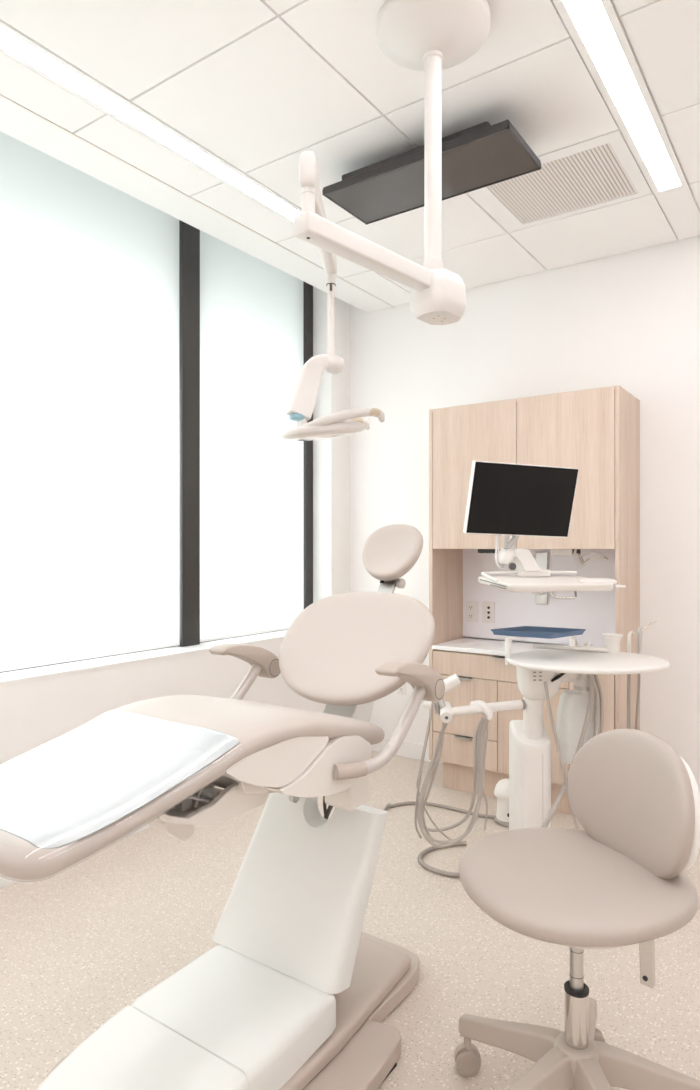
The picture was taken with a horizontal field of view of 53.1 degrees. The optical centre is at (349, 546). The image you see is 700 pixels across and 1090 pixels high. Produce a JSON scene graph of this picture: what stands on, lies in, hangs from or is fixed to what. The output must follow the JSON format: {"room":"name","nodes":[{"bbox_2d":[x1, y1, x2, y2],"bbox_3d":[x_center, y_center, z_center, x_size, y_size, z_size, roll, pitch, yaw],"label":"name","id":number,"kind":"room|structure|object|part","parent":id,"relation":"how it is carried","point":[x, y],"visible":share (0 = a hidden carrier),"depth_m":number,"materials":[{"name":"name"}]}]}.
{"room":"dental clinic","nodes":[
{"label":"dental clinic","id":0,"kind":"room"},
{"bbox_2d":[0,286,349,763],"bbox_3d":[-1.706,-0.310,2.776,0.320,3.420,5.490,0,0,35],"label":"wall","id":1,"kind":"structure","parent":0,"point":[33,713],"depth_m":3.90,"materials":[{"name":"white paint"}]},
{"bbox_2d":[0,646,175,672],"bbox_3d":[-1.663,-0.693,2.986,0.090,2.494,2.305,0,0,35],"label":"window","id":2,"kind":"structure","parent":1,"relation":"in","point":[172,646],"depth_m":3.41,"materials":[{"name":"clear glass"}]},
{"bbox_2d":[0,131,179,671],"bbox_3d":[-1.605,-0.674,2.946,0.050,2.441,2.295,0,0,35],"label":"window","id":3,"kind":"structure","parent":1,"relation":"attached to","point":[89,269],"depth_m":3.38,"materials":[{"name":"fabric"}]},
{"bbox_2d":[0,786,224,887],"bbox_3d":[-1.571,1.347,2.681,0.012,0.105,5.490,0,0,35],"label":"baseboard","id":4,"kind":"structure","parent":1,"relation":"attached to","point":[4,882],"depth_m":2.93,"materials":[{"name":"white"}]},
{"bbox_2d":[0,630,286,684],"bbox_3d":[-1.229,0.561,3.376,0.234,0.014,3.520,0,0,35],"label":"trim","id":5,"kind":"structure","parent":1,"relation":"attached to","point":[22,675],"depth_m":3.45,"materials":[{"name":"white paint"}]},
{"bbox_2d":[179,220,199,646],"bbox_3d":[-0.950,-0.693,3.974,0.145,2.494,0.130,0,0,35],"label":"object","id":6,"kind":"structure","parent":1,"relation":"attached to","point":[189,236],"depth_m":3.92,"materials":[{"name":"black metal"}]},
{"bbox_2d":[200,629,287,642],"bbox_3d":[-0.650,-0.693,4.432,0.090,2.494,0.965,0,0,35],"label":"window","id":7,"kind":"structure","parent":1,"relation":"in","point":[286,629],"depth_m":4.33,"materials":[{"name":"clear glass"}]},
{"bbox_2d":[200,230,302,641],"bbox_3d":[-0.593,-0.674,4.393,0.050,2.441,0.957,0,0,35],"label":"window","id":8,"kind":"structure","parent":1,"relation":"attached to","point":[251,309],"depth_m":4.34,"materials":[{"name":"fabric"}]},
{"bbox_2d":[303,281,312,609],"bbox_3d":[-0.336,-0.693,4.850,0.145,2.494,0.080,0,0,35],"label":"trim","id":9,"kind":"structure","parent":1,"relation":"attached to","point":[307,288],"depth_m":4.79,"materials":[{"name":"black metal"}]},
{"bbox_2d":[0,0,699,305],"bbox_3d":[0.446,-1.655,1.269,4.225,0.070,5.490,0,0,35],"label":"ceiling","id":10,"kind":"structure","parent":0,"point":[259,85],"depth_m":2.52,"materials":[{"name":"white tile"}]},
{"bbox_2d":[0,19,301,223],"bbox_3d":[-1.370,-1.643,1.844,0.124,0.053,4.250,0,0,35],"label":"ceiling light","id":11,"kind":"object","parent":10,"relation":"attached to","point":[17,45],"visible":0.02,"depth_m":2.63,"materials":[{"name":"white plastic"}]},
{"bbox_2d":[281,0,490,440],"bbox_3d":[0.035,-0.981,2.153,0.717,1.276,0.584,0,0,-32],"label":"light","id":12,"kind":"object","parent":10,"relation":"hanging from","point":[431,37],"visible":1,"depth_m":2.12,"materials":[{"name":"white"}]},
{"bbox_3d":[-0.105,-0.863,1.760,0.033,0.085,0.033,0,0,35],"label":"knuckle post","id":13,"kind":"part","parent":12,"relation":"part of","materials":[{"name":"white"}]},
{"bbox_3d":[-0.082,-0.929,2.055,0.043,0.076,0.531,0,0,5],"label":"spring arm","id":14,"kind":"part","parent":12,"relation":"part of","materials":[{"name":"white"}]},
{"bbox_3d":[-0.052,-0.599,2.312,0.070,0.050,0.070,0,0,35],"label":"yoke knob","id":15,"kind":"part","parent":12,"relation":"part of","materials":[{"name":"white plastic"}]},
{"bbox_3d":[-0.006,-0.416,2.260,0.311,0.093,0.059,0,0,-33],"label":"handle","id":16,"kind":"part","parent":12,"relation":"part of","materials":[{"name":"white plastic"}]},
{"bbox_3d":[-0.077,-0.404,2.386,0.311,0.093,0.059,0,0,-27],"label":"handle","id":17,"kind":"part","parent":12,"relation":"part of","materials":[{"name":"white plastic"}]},
{"bbox_3d":[0.060,-0.805,1.938,0.054,0.054,0.515,0,0,43],"label":"track arm","id":18,"kind":"part","parent":12,"relation":"part of","materials":[{"name":"white"}]},
{"bbox_2d":[322,119,540,224],"bbox_3d":[0.319,-1.556,2.866,0.831,0.128,0.335,0,0,35],"label":"television","id":19,"kind":"object","parent":10,"relation":"hanging from","point":[481,155],"visible":0.88,"depth_m":2.80,"materials":[{"name":"grey"}]},
{"bbox_2d":[468,128,651,231],"bbox_3d":[0.931,-1.630,3.164,0.692,0.020,0.589,0,0,35],"label":"ceiling vent","id":20,"kind":"object","parent":10,"relation":"in","point":[602,170],"visible":0.83,"depth_m":3.15,"materials":[{"name":"white metal"}]},
{"bbox_2d":[487,143,636,223],"bbox_3d":[0.957,-1.626,3.163,0.542,0.007,0.490,0,0,35],"label":"grille","id":21,"kind":"object","parent":20,"relation":"attached to","point":[597,175],"depth_m":3.16,"materials":[{"name":"white metal"}]},
{"bbox_2d":[553,0,687,193],"bbox_3d":[0.069,-1.643,1.192,0.139,0.053,4.832,0,0,35],"label":"ceiling light","id":22,"kind":"object","parent":10,"relation":"attached to","point":[595,27],"visible":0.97,"depth_m":2.46,"materials":[{"name":"white plastic"}]},
{"bbox_2d":[0,751,699,1089],"bbox_3d":[0.149,1.440,1.477,5.150,0.080,5.690,0,0,35],"label":"floor","id":23,"kind":"structure","parent":0,"point":[79,945],"depth_m":2.42,"materials":[{"name":"plastic"}]},
{"bbox_2d":[0,524,444,1089],"bbox_3d":[-0.260,0.658,1.933,0.719,1.484,1.579,0,0,35],"label":"dental chair","id":24,"kind":"object","parent":23,"relation":"on","point":[293,994],"visible":0.87,"depth_m":1.91,"materials":[{"name":"beige leather"}]},
{"bbox_2d":[0,710,238,881],"bbox_3d":[-0.571,0.502,1.486,0.512,0.174,0.495,0,0,35],"label":"cover","id":25,"kind":"object","parent":24,"relation":"on","point":[63,790],"visible":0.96,"depth_m":1.46,"materials":[{"name":"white plastic"}]},
{"bbox_3d":[-0.403,0.497,1.726,0.514,0.178,1.075,0,0,35],"label":"seat","id":26,"kind":"part","parent":24,"relation":"part of","materials":[{"name":"beige leather"}]},
{"bbox_2d":[156,783,266,825],"bbox_3d":[-0.300,0.578,1.559,0.020,0.080,0.347,0,0,35],"label":"tray","id":27,"kind":"object","parent":24,"relation":"on","point":[236,799],"depth_m":1.58,"materials":[{"name":"plastic"}]},
{"bbox_3d":[-0.213,1.370,2.002,0.715,0.050,1.035,0,0,35],"label":"plate","id":28,"kind":"part","parent":24,"relation":"part of","materials":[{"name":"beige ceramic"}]},
{"bbox_3d":[-0.211,1.323,1.979,0.445,0.043,0.900,0,0,35],"label":"rail","id":29,"kind":"part","parent":24,"relation":"part of","materials":[{"name":"beige plastic"}]},
{"bbox_3d":[0.009,0.324,2.307,0.570,0.340,0.319,0,0,35],"label":"backrest","id":30,"kind":"part","parent":24,"relation":"part of","materials":[{"name":"beige leather"}]},
{"bbox_3d":[0.180,0.129,2.486,0.024,0.036,0.036,0,0,35],"label":"headrest knob","id":31,"kind":"part","parent":24,"relation":"part of","materials":[{"name":"grey paint"}]},
{"bbox_2d":[384,801,494,818],"bbox_3d":[0.185,1.390,3.202,0.636,0.017,1.344,0,0,35],"label":"hose","id":32,"kind":"object","parent":23,"relation":"on","point":[388,805],"visible":0.49,"depth_m":3.74,"materials":[{"name":"beige rubber"}]},
{"bbox_2d":[418,841,466,876],"bbox_3d":[0.430,1.389,3.117,0.259,0.019,0.333,0,0,-5],"label":"hose","id":33,"kind":"object","parent":23,"relation":"on","point":[422,853],"visible":0.69,"depth_m":3.05,"materials":[{"name":"beige rubber"}]},
{"bbox_2d":[494,778,508,826],"bbox_3d":[0.801,1.290,3.559,0.136,0.219,0.136,0,0,35],"label":"canister","id":34,"kind":"object","parent":23,"relation":"on","point":[501,791],"visible":0.62,"depth_m":3.52,"materials":[{"name":"white plastic"}]},
{"bbox_3d":[0.801,1.223,3.559,0.136,0.084,0.136,0,0,35],"label":"dome lid","id":35,"kind":"part","parent":34,"relation":"part of","materials":[{"name":"white plastic"}]},
{"bbox_2d":[429,385,639,814],"bbox_3d":[1.015,0.300,3.938,1.065,2.200,0.460,0,0,35],"label":"storage cabinet","id":36,"kind":"object","parent":23,"relation":"on","point":[596,431],"depth_m":3.85,"materials":[{"name":"brown wood"}]},
{"bbox_3d":[0.594,0.219,4.246,0.022,2.038,0.438,0,0,35],"label":"panel","id":37,"kind":"part","parent":36,"relation":"part of","materials":[{"name":"brown wood"}]},
{"bbox_3d":[0.638,1.073,3.937,0.100,0.012,0.026,0,0,35],"label":"handle","id":38,"kind":"part","parent":36,"relation":"part of","materials":[{"name":"silver metal"}]},
{"bbox_3d":[0.638,0.738,3.937,0.100,0.012,0.026,0,0,35],"label":"handle","id":39,"kind":"part","parent":36,"relation":"part of","materials":[{"name":"silver metal"}]},
{"bbox_3d":[0.649,1.151,3.953,0.396,0.164,0.020,0,0,35],"label":"drawer","id":40,"kind":"part","parent":36,"relation":"part of","materials":[{"name":"brown wood"}]},
{"bbox_3d":[0.649,0.899,3.953,0.396,0.331,0.020,0,0,35],"label":"drawer","id":41,"kind":"part","parent":36,"relation":"part of","materials":[{"name":"brown wood"}]},
{"bbox_2d":[466,601,477,621],"bbox_3d":[0.758,0.402,4.346,0.082,0.128,0.009,0,0,35],"label":"wall outlet","id":42,"kind":"object","parent":36,"relation":"attached to","point":[471,606],"visible":1,"depth_m":4.34,"materials":[{"name":"white plastic"}]},
{"bbox_3d":[0.693,-0.393,3.922,0.507,0.807,0.020,0,0,35],"label":"door","id":43,"kind":"part","parent":36,"relation":"part of","materials":[{"name":"brown wood"}]},
{"bbox_3d":[0.805,0.022,3.978,0.155,0.026,0.040,0,0,35],"label":"power strip","id":44,"kind":"part","parent":36,"relation":"part of","materials":[{"name":"plastic"}]},
{"bbox_2d":[482,602,494,622],"bbox_3d":[0.846,0.401,4.285,0.082,0.128,0.008,0,0,35],"label":"plate","id":45,"kind":"object","parent":36,"relation":"attached to","point":[488,608],"visible":1,"depth_m":4.28,"materials":[{"name":"white plastic"}]},
{"bbox_2d":[432,638,552,655],"bbox_3d":[1.009,0.580,3.929,1.022,0.024,0.402,0,0,35],"label":"countertop","id":46,"kind":"structure","parent":36,"relation":"on","point":[470,645],"depth_m":4.00,"materials":[{"name":"white stone"}]},
{"bbox_2d":[569,636,576,645],"bbox_3d":[1.209,0.525,3.792,0.044,0.086,0.044,0,0,35],"label":"jar","id":47,"kind":"object","parent":46,"relation":"on","point":[573,642],"visible":0.7,"depth_m":3.78,"materials":[{"name":"white plastic"}]},
{"bbox_3d":[0.831,0.606,3.802,0.100,0.012,0.026,0,0,35],"label":"handle","id":48,"kind":"part","parent":36,"relation":"part of","materials":[{"name":"silver metal"}]},
{"bbox_3d":[0.809,0.666,3.840,0.788,0.128,0.020,0,0,35],"label":"drawer","id":49,"kind":"part","parent":36,"relation":"part of","materials":[{"name":"brown wood"}]},
{"bbox_3d":[1.022,-0.791,3.947,1.023,0.018,0.437,0,0,35],"label":"panel","id":50,"kind":"part","parent":36,"relation":"part of","materials":[{"name":"brown wood"}]},
{"bbox_3d":[0.973,0.984,3.726,0.388,0.499,0.020,0,0,35],"label":"door","id":51,"kind":"part","parent":36,"relation":"part of","materials":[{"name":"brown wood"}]},
{"bbox_3d":[1.130,0.284,4.101,1.023,0.552,0.015,0,0,35],"label":"panel","id":52,"kind":"part","parent":36,"relation":"part of","materials":[{"name":"white laminate"}]},
{"bbox_2d":[478,535,625,603],"bbox_3d":[0.860,0.115,3.456,0.581,0.439,1.317,0,0,0],"label":"workstation arm","id":53,"kind":"object","parent":36,"relation":"attached to","point":[533,576],"visible":0.97,"depth_m":3.07,"materials":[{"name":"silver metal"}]},
{"bbox_3d":[0.713,0.086,3.071,0.032,0.033,0.012,0,0,-12],"label":"knob","id":54,"kind":"part","parent":53,"relation":"part of","materials":[{"name":"grey plastic"}]},
{"bbox_2d":[463,460,578,537],"bbox_3d":[0.723,-0.200,3.024,0.505,0.318,0.162,0,0,-17],"label":"monitor","id":55,"kind":"object","parent":53,"relation":"attached to","point":[514,499],"visible":1,"depth_m":2.97,"materials":[{"name":"black plastic"}]},
{"bbox_2d":[478,571,625,598],"bbox_3d":[0.845,0.161,2.993,0.586,0.109,0.544,0,0,35],"label":"keyboard tray","id":56,"kind":"object","parent":53,"relation":"on","point":[539,582],"depth_m":2.90,"materials":[{"name":"white plastic"}]},
{"bbox_2d":[551,549,580,554],"bbox_3d":[1.179,0.027,3.820,0.150,0.036,0.050,0,0,35],"label":"cable box","id":57,"kind":"object","parent":36,"relation":"attached to","point":[553,551],"visible":0.8,"depth_m":3.80,"materials":[{"name":"white plastic"}]},
{"bbox_3d":[1.111,-0.393,3.629,0.508,0.807,0.020,0,0,35],"label":"door","id":58,"kind":"part","parent":36,"relation":"part of","materials":[{"name":"brown wood"}]},
{"bbox_2d":[573,549,607,568],"bbox_3d":[1.286,0.064,3.744,0.171,0.109,0.068,0,0,35],"label":"cable bundle","id":59,"kind":"object","parent":36,"relation":"hanging from","point":[600,555],"visible":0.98,"depth_m":3.75,"materials":[{"name":"white plastic"}]},
{"bbox_3d":[1.226,0.917,3.548,0.223,0.631,0.020,0,0,35],"label":"door","id":60,"kind":"part","parent":36,"relation":"part of","materials":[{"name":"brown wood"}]},
{"bbox_3d":[1.449,0.219,3.647,0.020,2.038,0.438,0,0,35],"label":"panel","id":61,"kind":"part","parent":36,"relation":"part of","materials":[{"name":"brown wood"}]},
{"bbox_2d":[415,621,669,847],"bbox_3d":[0.826,0.868,2.962,1.106,1.064,0.525,0,0,4],"label":"dental delivery unit","id":62,"kind":"object","parent":23,"relation":"on","point":[540,673],"visible":0.81,"depth_m":2.91,"materials":[{"name":"white plastic"}]},
{"bbox_3d":[0.330,0.649,2.875,0.061,0.032,0.030,0,0,18],"label":"holder arm","id":63,"kind":"part","parent":62,"relation":"part of","materials":[{"name":"white plastic"}]},
{"bbox_3d":[0.369,0.630,2.855,0.039,0.108,0.067,0,0,-26],"label":"holder stem","id":64,"kind":"part","parent":62,"relation":"part of","materials":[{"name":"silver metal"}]},
{"bbox_3d":[0.558,0.669,2.909,0.354,0.041,0.043,0,0,-20],"label":"hose arm","id":65,"kind":"part","parent":62,"relation":"part of","materials":[{"name":"white plastic"}]},
{"bbox_2d":[505,636,531,664],"bbox_3d":[0.805,0.439,3.025,0.196,0.122,0.263,0,0,35],"label":"bracket","id":66,"kind":"object","parent":62,"relation":"on","point":[527,655],"depth_m":2.97,"materials":[{"name":"white plastic"}]},
{"bbox_2d":[491,626,585,638],"bbox_3d":[0.811,0.366,3.014,0.336,0.022,0.252,0,0,35],"label":"tray","id":67,"kind":"object","parent":62,"relation":"on","point":[520,631],"visible":1,"depth_m":3.00,"materials":[{"name":"blue plastic"}]},
{"bbox_3d":[0.875,0.535,2.910,0.082,0.053,0.017,0,0,-6],"label":"brake lever","id":68,"kind":"part","parent":62,"relation":"part of","materials":[{"name":"black plastic"}]},
{"bbox_3d":[0.994,0.456,3.149,0.336,0.032,0.036,0,0,10],"label":"swing arm","id":69,"kind":"part","parent":62,"relation":"part of","materials":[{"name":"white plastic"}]},
{"bbox_3d":[0.989,0.772,3.007,0.191,0.295,0.098,0,0,0],"label":"pod panel","id":70,"kind":"part","parent":62,"relation":"part of","materials":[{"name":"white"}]},
{"bbox_2d":[602,633,622,652],"bbox_3d":[1.171,0.430,3.120,0.088,0.083,0.088,0,0,35],"label":"cup","id":71,"kind":"object","parent":62,"relation":"on","point":[612,640],"depth_m":3.09,"materials":[{"name":"white plastic"}]},
{"bbox_2d":[454,729,699,1089],"bbox_3d":[0.526,0.929,1.642,0.629,0.942,0.632,0,0,-20],"label":"stool","id":72,"kind":"object","parent":23,"relation":"on","point":[620,880],"visible":1,"depth_m":1.62,"materials":[{"name":"beige plastic"}]},
{"bbox_3d":[0.410,1.242,1.778,0.307,0.125,0.059,0,0,43],"label":"arm","id":73,"kind":"part","parent":72,"relation":"part of","materials":[{"name":"beige plastic"}]},
{"bbox_3d":[0.386,1.242,1.576,0.307,0.125,0.059,0,0,-29],"label":"arm","id":74,"kind":"part","parent":72,"relation":"part of","materials":[{"name":"beige plastic"}]},
{"bbox_3d":[0.532,0.789,1.658,0.524,0.073,0.517,0,0,-20],"label":"seat","id":75,"kind":"part","parent":72,"relation":"part of","materials":[{"name":"beige leather"}]},
{"bbox_3d":[0.570,1.242,1.490,0.059,0.125,0.307,0,0,-11],"label":"arm","id":76,"kind":"part","parent":72,"relation":"part of","materials":[{"name":"beige plastic"}]},
{"bbox_3d":[0.611,1.242,1.817,0.059,0.125,0.307,0,0,25],"label":"arm","id":77,"kind":"part","parent":72,"relation":"part of","materials":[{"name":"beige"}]},
{"bbox_3d":[0.701,0.621,1.720,0.106,0.327,0.410,0,0,-20],"label":"backrest","id":78,"kind":"part","parent":72,"relation":"part of","materials":[{"name":"beige leather"}]},
{"bbox_3d":[0.710,1.242,1.639,0.307,0.125,0.059,0,0,7],"label":"arm","id":79,"kind":"part","parent":72,"relation":"part of","materials":[{"name":"beige plastic"}]},
{"bbox_2d":[350,235,699,790],"bbox_3d":[1.752,-0.325,3.766,5.150,3.450,0.100,0,0,35],"label":"wall","id":80,"kind":"structure","parent":0,"point":[630,320],"depth_m":4.02,"materials":[{"name":"white paint"}]},
{"bbox_2d":[0,98,391,312],"bbox_3d":[-1.369,-1.780,2.539,0.205,0.320,5.490,0,0,35],"label":"ceiling light","id":81,"kind":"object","parent":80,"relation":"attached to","point":[15,122],"depth_m":3.23,"materials":[{"name":"white plastic"}]},
{"bbox_2d":[0,94,393,307],"bbox_3d":[-1.280,-1.625,2.477,0.013,0.015,5.490,0,0,35],"label":"trim","id":82,"kind":"structure","parent":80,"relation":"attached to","point":[1,96],"depth_m":3.11,"materials":[{"name":"white metal"}]},
{"bbox_2d":[397,682,406,694],"bbox_3d":[0.345,0.928,4.684,0.075,0.118,0.009,0,0,35],"label":"wall outlet","id":83,"kind":"object","parent":80,"relation":"attached to","point":[402,690],"visible":0.45,"depth_m":4.67,"materials":[{"name":"white plastic"}]},
{"bbox_2d":[371,737,442,764],"bbox_3d":[1.876,1.347,3.611,4.568,0.105,0.012,0,0,35],"label":"baseboard","id":84,"kind":"structure","parent":80,"relation":"attached to","point":[412,750],"depth_m":4.64,"materials":[{"name":"white"}]}
]}

